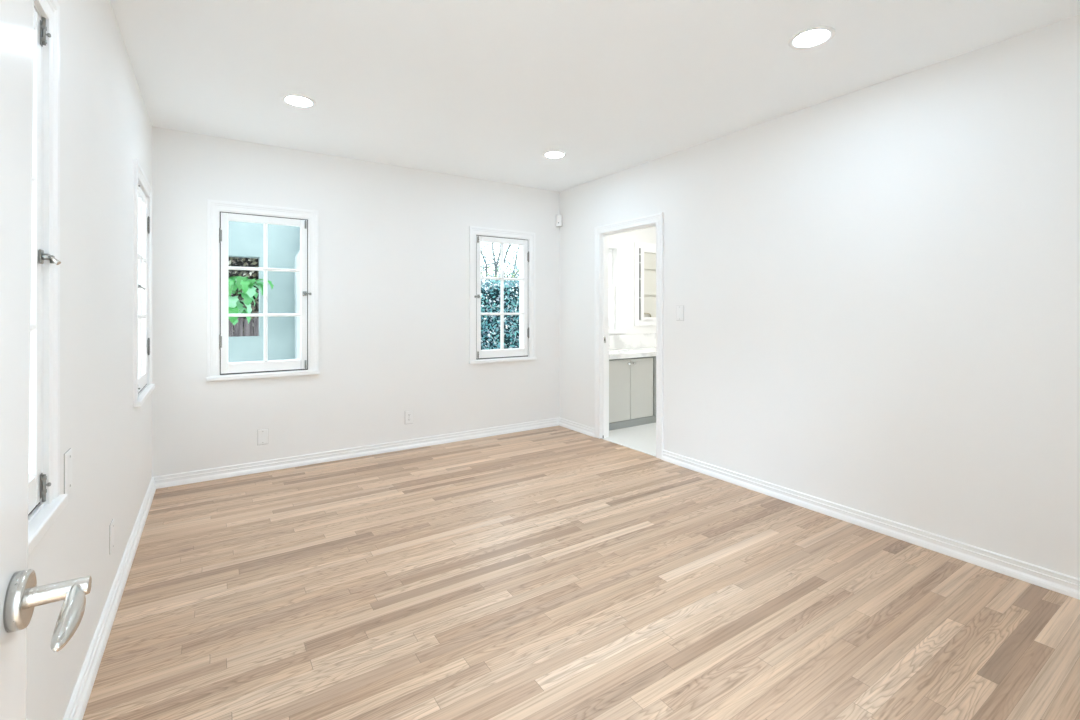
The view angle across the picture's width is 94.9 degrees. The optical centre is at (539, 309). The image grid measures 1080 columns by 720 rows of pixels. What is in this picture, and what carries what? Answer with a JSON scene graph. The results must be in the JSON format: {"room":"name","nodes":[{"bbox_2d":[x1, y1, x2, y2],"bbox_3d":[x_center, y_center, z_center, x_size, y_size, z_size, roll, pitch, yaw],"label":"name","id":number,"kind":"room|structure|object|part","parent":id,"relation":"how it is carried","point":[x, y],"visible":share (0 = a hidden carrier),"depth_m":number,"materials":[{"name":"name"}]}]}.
{"room":"empty bedroom","nodes":[
{"label":"empty bedroom","id":0,"kind":"room"},
{"bbox_2d":[26,0,151,719],"bbox_3d":[-1.515,-0.017,1.523,0.150,2.494,4.431,0,0,-33],"label":"wall","id":1,"kind":"structure","parent":0,"point":[105,123],"depth_m":1.76,"materials":[{"name":"white paint"}]},
{"bbox_2d":[28,0,67,555],"bbox_3d":[-1.127,-0.141,0.944,0.220,1.311,0.754,0,0,-33],"label":"window","id":2,"kind":"structure","parent":1,"relation":"in","point":[45,501],"depth_m":1.23,"materials":[{"name":"white wood"}]},
{"bbox_3d":[-1.084,-0.123,0.972,0.035,1.182,0.579,0,0,-33],"label":"sash","id":3,"kind":"part","parent":2,"relation":"part of","materials":[{"name":"white wood"}]},
{"bbox_3d":[-1.062,-0.156,0.987,0.017,1.282,0.744,0,0,-33],"label":"casing","id":4,"kind":"part","parent":2,"relation":"part of","materials":[{"name":"white wood"}]},
{"bbox_3d":[-1.081,0.496,0.974,0.092,0.036,0.754,0,0,-33],"label":"sill","id":5,"kind":"part","parent":2,"relation":"part of","materials":[{"name":"white wood"}]},
{"bbox_2d":[64,448,71,493],"bbox_3d":[-1.361,0.466,1.433,0.008,0.119,0.074,0,0,-33],"label":"blank wall plate","id":6,"kind":"object","parent":1,"relation":"attached to","point":[68,454],"visible":0.96,"depth_m":1.42,"materials":[{"name":"white plastic"}]},
{"bbox_2d":[63,477,155,719],"bbox_3d":[-1.442,1.190,1.571,0.024,0.080,4.431,0,0,-33],"label":"baseboard","id":7,"kind":"structure","parent":1,"relation":"attached to","point":[76,708],"depth_m":1.87,"materials":[{"name":"white wood"}]},
{"bbox_2d":[109,519,113,554],"bbox_3d":[-1.765,0.934,2.047,0.008,0.119,0.074,0,0,-33],"label":"blank wall plate","id":8,"kind":"object","parent":1,"relation":"attached to","point":[111,526],"visible":1,"depth_m":2.02,"materials":[{"name":"white plastic"}]},
{"bbox_2d":[133,159,154,406],"bbox_3d":[-2.411,-0.141,2.893,0.220,1.311,0.754,0,0,-33],"label":"window","id":9,"kind":"structure","parent":1,"relation":"in","point":[142,224],"depth_m":2.92,"materials":[{"name":"white wood"}]},
{"bbox_3d":[-2.368,-0.123,2.921,0.035,1.182,0.579,0,0,-33],"label":"sash","id":10,"kind":"part","parent":9,"relation":"part of","materials":[{"name":"white wood"}]},
{"bbox_3d":[-2.369,-0.136,2.920,0.003,1.060,0.491,0,0,-33],"label":"glass","id":11,"kind":"part","parent":9,"relation":"part of","materials":[{"name":"clear glass"}]},
{"bbox_3d":[-2.364,0.496,2.924,0.092,0.036,0.754,0,0,-33],"label":"sill","id":12,"kind":"part","parent":9,"relation":"part of","materials":[{"name":"white wood"}]},
{"bbox_2d":[152,126,655,476],"bbox_3d":[-0.413,-0.017,4.991,5.803,2.494,0.150,0,0,-33],"label":"wall","id":13,"kind":"structure","parent":0,"point":[394,240],"depth_m":4.16,"materials":[{"name":"white paint"}]},
{"bbox_2d":[257,428,267,444],"bbox_3d":[-2.111,0.967,3.779,0.074,0.119,0.008,0,0,-33],"label":"blank wall plate","id":14,"kind":"object","parent":13,"relation":"attached to","point":[262,434],"visible":1,"depth_m":3.77,"materials":[{"name":"white plastic"}]},
{"bbox_2d":[206,199,319,380],"bbox_3d":[-2.135,-0.141,3.851,0.754,1.311,0.220,0,0,-33],"label":"window","id":15,"kind":"structure","parent":13,"relation":"in","point":[219,213],"depth_m":3.79,"materials":[{"name":"white wood"}]},
{"bbox_3d":[-2.104,0.496,3.805,0.754,0.036,0.092,0,0,-33],"label":"sill","id":16,"kind":"part","parent":15,"relation":"part of","materials":[{"name":"white wood"}]},
{"bbox_3d":[-2.107,-0.123,3.808,0.579,1.182,0.035,0,0,-33],"label":"sash","id":17,"kind":"part","parent":15,"relation":"part of","materials":[{"name":"white wood"}]},
{"bbox_2d":[154,417,558,488],"bbox_3d":[-1.224,1.190,4.353,3.447,0.080,0.024,0,0,-33],"label":"baseboard","id":18,"kind":"structure","parent":13,"relation":"attached to","point":[163,481],"depth_m":4.05,"materials":[{"name":"white wood"}]},
{"bbox_2d":[405,410,412,423],"bbox_3d":[-1.163,0.952,4.402,0.074,0.119,0.009,0,0,-33],"label":"power outlet","id":19,"kind":"object","parent":13,"relation":"attached to","point":[408,414],"visible":1,"depth_m":4.40,"materials":[{"name":"white plastic"}]},
{"bbox_2d":[469,226,536,363],"bbox_3d":[-0.404,-0.141,4.990,0.754,1.311,0.220,0,0,-33],"label":"window","id":20,"kind":"structure","parent":13,"relation":"in","point":[526,350],"depth_m":4.93,"materials":[{"name":"white wood"}]},
{"bbox_3d":[-0.376,-0.123,4.948,0.579,1.182,0.035,0,0,-33],"label":"sash","id":21,"kind":"part","parent":20,"relation":"part of","materials":[{"name":"white wood"}]},
{"bbox_3d":[-0.374,0.496,4.944,0.754,0.036,0.092,0,0,-33],"label":"sill","id":22,"kind":"part","parent":20,"relation":"part of","materials":[{"name":"white wood"}]},
{"bbox_2d":[609,243,626,333],"bbox_3d":[0.640,-0.244,5.634,0.815,1.039,0.137,0,0,-33],"label":"window","id":23,"kind":"structure","parent":13,"relation":"in","point":[611,245],"depth_m":5.77,"materials":[{"name":"white wood"}]},
{"bbox_3d":[0.589,-0.481,5.662,0.606,0.453,0.034,0,0,-33],"label":"sash","id":24,"kind":"part","parent":23,"relation":"part of","materials":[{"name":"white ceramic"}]},
{"bbox_3d":[0.610,-0.021,5.631,0.606,0.528,0.034,0,0,-33],"label":"sash","id":25,"kind":"part","parent":23,"relation":"part of","materials":[{"name":"white wood"}]},
{"bbox_3d":[0.640,-0.260,5.584,0.718,1.009,0.017,0,0,-33],"label":"casing","id":26,"kind":"part","parent":23,"relation":"part of","materials":[{"name":"white wood"}]},
{"bbox_3d":[0.668,0.260,5.592,0.815,0.030,0.035,0,0,-33],"label":"sill","id":27,"kind":"part","parent":23,"relation":"part of","materials":[{"name":"white ceramic"}]},
{"bbox_2d":[609,333,655,349],"bbox_3d":[1.053,0.371,5.853,1.805,0.166,0.020,0,0,-33],"label":"backsplash","id":28,"kind":"structure","parent":13,"relation":"attached to","point":[625,341],"depth_m":5.87,"materials":[{"name":"white stone"}]},
{"bbox_2d":[634,242,655,325],"bbox_3d":[1.388,-0.310,6.062,0.615,1.000,0.039,0,0,-33],"label":"window","id":29,"kind":"structure","parent":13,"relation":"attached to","point":[644,253],"depth_m":5.99,"materials":[{"name":"white wood"}]},
{"bbox_3d":[1.394,-0.310,6.065,0.462,0.860,0.037,0,0,-33],"label":"frame","id":30,"kind":"part","parent":29,"relation":"part of","materials":[{"name":"white wood"}]},
{"bbox_2d":[644,290,655,294],"bbox_3d":[1.394,-0.210,6.064,0.372,0.055,0.028,0,0,-33],"label":"shelf","id":31,"kind":"object","parent":29,"relation":"attached to","point":[646,292],"depth_m":6.01,"materials":[{"name":"white wood"}]},
{"bbox_3d":[1.385,-0.302,6.078,0.372,0.785,0.005,0,0,-33],"label":"panel","id":32,"kind":"part","parent":29,"relation":"part of","materials":[{"name":"white"}]},
{"bbox_2d":[82,423,1079,719],"bbox_3d":[1.367,1.254,2.373,5.898,0.052,6.481,0,0,-33],"label":"floor","id":33,"kind":"structure","parent":0,"point":[555,572],"depth_m":2.06,"materials":[{"name":"brown wood"}]},
{"bbox_2d":[609,356,655,430],"bbox_3d":[1.193,0.865,5.640,1.805,0.725,0.528,0,0,-33],"label":"vanity cabinet","id":34,"kind":"object","parent":33,"relation":"on","point":[632,381],"visible":0.32,"depth_m":5.21,"materials":[{"name":"grey wood"}]},
{"bbox_3d":[0.794,0.833,5.107,0.348,0.630,0.019,0,0,-33],"label":"cabinet door","id":35,"kind":"part","parent":34,"relation":"part of","materials":[{"name":"grey paint"}]},
{"bbox_2d":[609,347,655,359],"bbox_3d":[1.191,0.515,5.643,1.805,0.120,0.521,0,0,-33],"label":"countertop","id":36,"kind":"structure","parent":34,"relation":"on","point":[648,351],"depth_m":5.33,"materials":[{"name":"white stone"}]},
{"bbox_2d":[609,350,629,353],"bbox_3d":[0.786,0.515,5.354,0.400,0.119,0.280,0,0,-33],"label":"sink basin","id":37,"kind":"object","parent":36,"relation":"in","point":[611,351],"depth_m":5.53,"materials":[{"name":"white ceramic"}]},
{"bbox_3d":[1.083,0.833,5.298,0.336,0.630,0.019,0,0,-33],"label":"cabinet door","id":38,"kind":"part","parent":34,"relation":"part of","materials":[{"name":"grey paint"}]},
{"bbox_3d":[1.423,0.612,5.526,0.446,0.188,0.011,0,0,-33],"label":"drawer","id":39,"kind":"part","parent":34,"relation":"part of","materials":[{"name":"grey wood"}]},
{"bbox_3d":[1.423,0.810,5.526,0.446,0.201,0.011,0,0,-33],"label":"drawer","id":40,"kind":"part","parent":34,"relation":"part of","materials":[{"name":"grey wood"}]},
{"bbox_3d":[1.423,1.032,5.526,0.446,0.233,0.011,0,0,-33],"label":"drawer","id":41,"kind":"part","parent":34,"relation":"part of","materials":[{"name":"grey wood"}]},
{"bbox_2d":[110,0,1079,191],"bbox_3d":[-0.036,-1.339,2.497,3.692,0.150,4.731,0,0,-33],"label":"ceiling","id":42,"kind":"structure","parent":0,"point":[479,89],"depth_m":2.58,"materials":[{"name":"white paint"}]},
{"bbox_2d":[281,94,315,107],"bbox_3d":[-1.459,-1.261,3.002,0.192,0.006,0.192,0,0,-33],"label":"recessed light","id":43,"kind":"object","parent":42,"relation":"in","point":[299,101],"visible":1,"depth_m":3.00,"materials":[{"name":"white plastic"}]},
{"bbox_2d":[286,96,311,105],"bbox_3d":[-1.459,-1.262,3.002,0.141,0.002,0.141,0,0,-33],"label":"diffuser","id":44,"kind":"object","parent":43,"relation":"attached to","point":[290,100],"depth_m":3.00,"materials":[{"name":"white plastic"}]},
{"bbox_2d":[543,151,565,158],"bbox_3d":[0.118,-1.261,4.040,0.192,0.006,0.192,0,0,-33],"label":"recessed light","id":45,"kind":"object","parent":42,"relation":"in","point":[551,154],"visible":1,"depth_m":4.03,"materials":[{"name":"white plastic"}]},
{"bbox_2d":[546,152,562,157],"bbox_3d":[0.118,-1.262,4.040,0.141,0.002,0.141,0,0,-33],"label":"diffuser","id":46,"kind":"object","parent":45,"relation":"attached to","point":[548,154],"depth_m":4.04,"materials":[{"name":"white plastic"}]},
{"bbox_2d":[788,26,834,49],"bbox_3d":[1.260,-1.261,2.305,0.192,0.006,0.192,0,0,-33],"label":"recessed light","id":47,"kind":"object","parent":42,"relation":"in","point":[812,37],"visible":1,"depth_m":2.30,"materials":[{"name":"white plastic"}]},
{"bbox_2d":[794,30,828,45],"bbox_3d":[1.260,-1.262,2.305,0.141,0.002,0.141,0,0,-33],"label":"diffuser","id":48,"kind":"object","parent":47,"relation":"attached to","point":[808,37],"depth_m":2.30,"materials":[{"name":"white plastic"}]},
{"bbox_2d":[559,14,1079,578],"bbox_3d":[1.425,-0.017,3.549,0.095,2.494,4.581,0,0,-33],"label":"wall","id":49,"kind":"structure","parent":0,"point":[877,286],"depth_m":2.72,"materials":[{"name":"white paint"}]},
{"bbox_2d":[556,215,561,226],"bbox_3d":[0.200,-0.945,5.270,0.064,0.120,0.049,0,0,12],"label":"sensor","id":50,"kind":"object","parent":49,"relation":"attached to","point":[558,217],"visible":1,"depth_m":5.25,"materials":[{"name":"grey plastic"}]},
{"bbox_2d":[559,417,593,436],"bbox_3d":[0.365,1.190,5.052,0.024,0.080,0.604,0,0,-33],"label":"baseboard","id":51,"kind":"structure","parent":49,"relation":"attached to","point":[581,428],"depth_m":5.03,"materials":[{"name":"white wood"}]},
{"bbox_2d":[594,213,663,458],"bbox_3d":[0.818,0.216,4.471,0.131,2.029,0.866,0,0,-33],"label":"door frame","id":52,"kind":"structure","parent":49,"relation":"in","point":[601,233],"depth_m":4.75,"materials":[{"name":"white wood"}]},
{"bbox_3d":[0.866,0.215,4.502,0.018,2.026,0.866,0,0,-33],"label":"casing","id":53,"kind":"part","parent":52,"relation":"part of","materials":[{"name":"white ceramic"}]},
{"bbox_2d":[676,306,683,320],"bbox_3d":[1.107,0.025,3.934,0.012,0.119,0.074,0,0,-33],"label":"light switch","id":54,"kind":"object","parent":49,"relation":"attached to","point":[679,309],"visible":1,"depth_m":3.93,"materials":[{"name":"white plastic"}]},
{"bbox_2d":[661,450,1079,599],"bbox_3d":[1.821,1.190,2.840,0.024,0.080,2.962,0,0,-33],"label":"baseboard","id":55,"kind":"structure","parent":49,"relation":"attached to","point":[1049,579],"depth_m":2.66,"materials":[{"name":"white wood"}]},
{"bbox_3d":[1.184,-0.017,0.558,3.597,2.494,0.150,0,0,-33],"label":"wall","id":56,"kind":"structure","parent":0,"visible":0},
{"bbox_2d":[0,0,91,719],"bbox_3d":[-0.265,0.222,0.155,0.090,1.993,0.762,1,0,-33],"label":"door","id":57,"kind":"structure","parent":56,"relation":"in","point":[20,593],"depth_m":0.43,"materials":[{"name":"white wood"}]},
{"bbox_3d":[-0.454,0.254,0.435,0.011,0.048,0.048,1,0,-33],"label":"handle","id":58,"kind":"part","parent":57,"relation":"part of","materials":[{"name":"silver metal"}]},
{"label":"outside","id":59,"kind":"structure","parent":0,"visible":0},
{"bbox_3d":[-5.212,1.580,9.738,30.000,0.100,30.000,0,0,-33],"label":"ground","id":60,"kind":"structure","parent":59,"visible":0},
{"bbox_2d":[228,257,258,333],"bbox_3d":[-4.050,0.056,7.428,2.637,2.990,0.850,0,0,-33],"label":"hedge","id":61,"kind":"object","parent":60,"relation":"on","point":[232,261],"visible":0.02,"depth_m":7.06,"materials":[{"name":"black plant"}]},
{"bbox_2d":[228,318,258,336],"bbox_3d":[-3.378,0.780,6.450,2.450,1.500,0.119,0,0,-33],"label":"fence","id":62,"kind":"object","parent":60,"relation":"on","point":[238,327],"visible":0.03,"depth_m":6.18,"materials":[{"name":"grey wood"}]},
{"bbox_2d":[228,276,273,324],"bbox_3d":[-2.913,0.599,4.809,0.583,1.862,0.474,0,0,-33],"label":"plant","id":63,"kind":"object","parent":60,"relation":"on","point":[243,284],"visible":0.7,"depth_m":4.74,"materials":[{"name":"green plant"}]},
{"bbox_2d":[228,221,299,361],"bbox_3d":[-3.027,-0.070,5.299,1.430,3.200,0.180,0,0,-33],"label":"wall","id":64,"kind":"structure","parent":60,"relation":"on","point":[245,239],"depth_m":5.30,"materials":[{"name":"teal paint"}]},
{"bbox_2d":[294,250,299,358],"bbox_3d":[-2.436,-0.070,5.495,0.494,3.200,0.139,0,0,-33],"label":"pier","id":65,"kind":"structure","parent":60,"relation":"on","point":[297,257],"depth_m":5.31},
{"bbox_2d":[481,265,517,288],"bbox_3d":[-1.215,0.257,10.398,3.138,2.554,0.459,0,0,-33],"label":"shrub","id":66,"kind":"object","parent":60,"relation":"on","point":[499,265],"visible":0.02,"depth_m":10.64,"materials":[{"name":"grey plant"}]},
{"bbox_2d":[481,275,518,349],"bbox_3d":[-1.043,0.454,9.396,3.613,2.180,1.117,0,0,-33],"label":"hedge","id":67,"kind":"object","parent":60,"relation":"on","point":[490,300],"visible":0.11,"depth_m":9.14,"materials":[{"name":"teal plant"}]},
{"bbox_2d":[481,242,518,288],"bbox_3d":[-1.325,-0.470,13.160,4.780,4.013,4.079,0,0,-33],"label":"tree","id":68,"kind":"object","parent":60,"relation":"on","point":[497,260],"visible":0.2,"depth_m":12.97,"materials":[{"name":"grey plant"}]}
]}

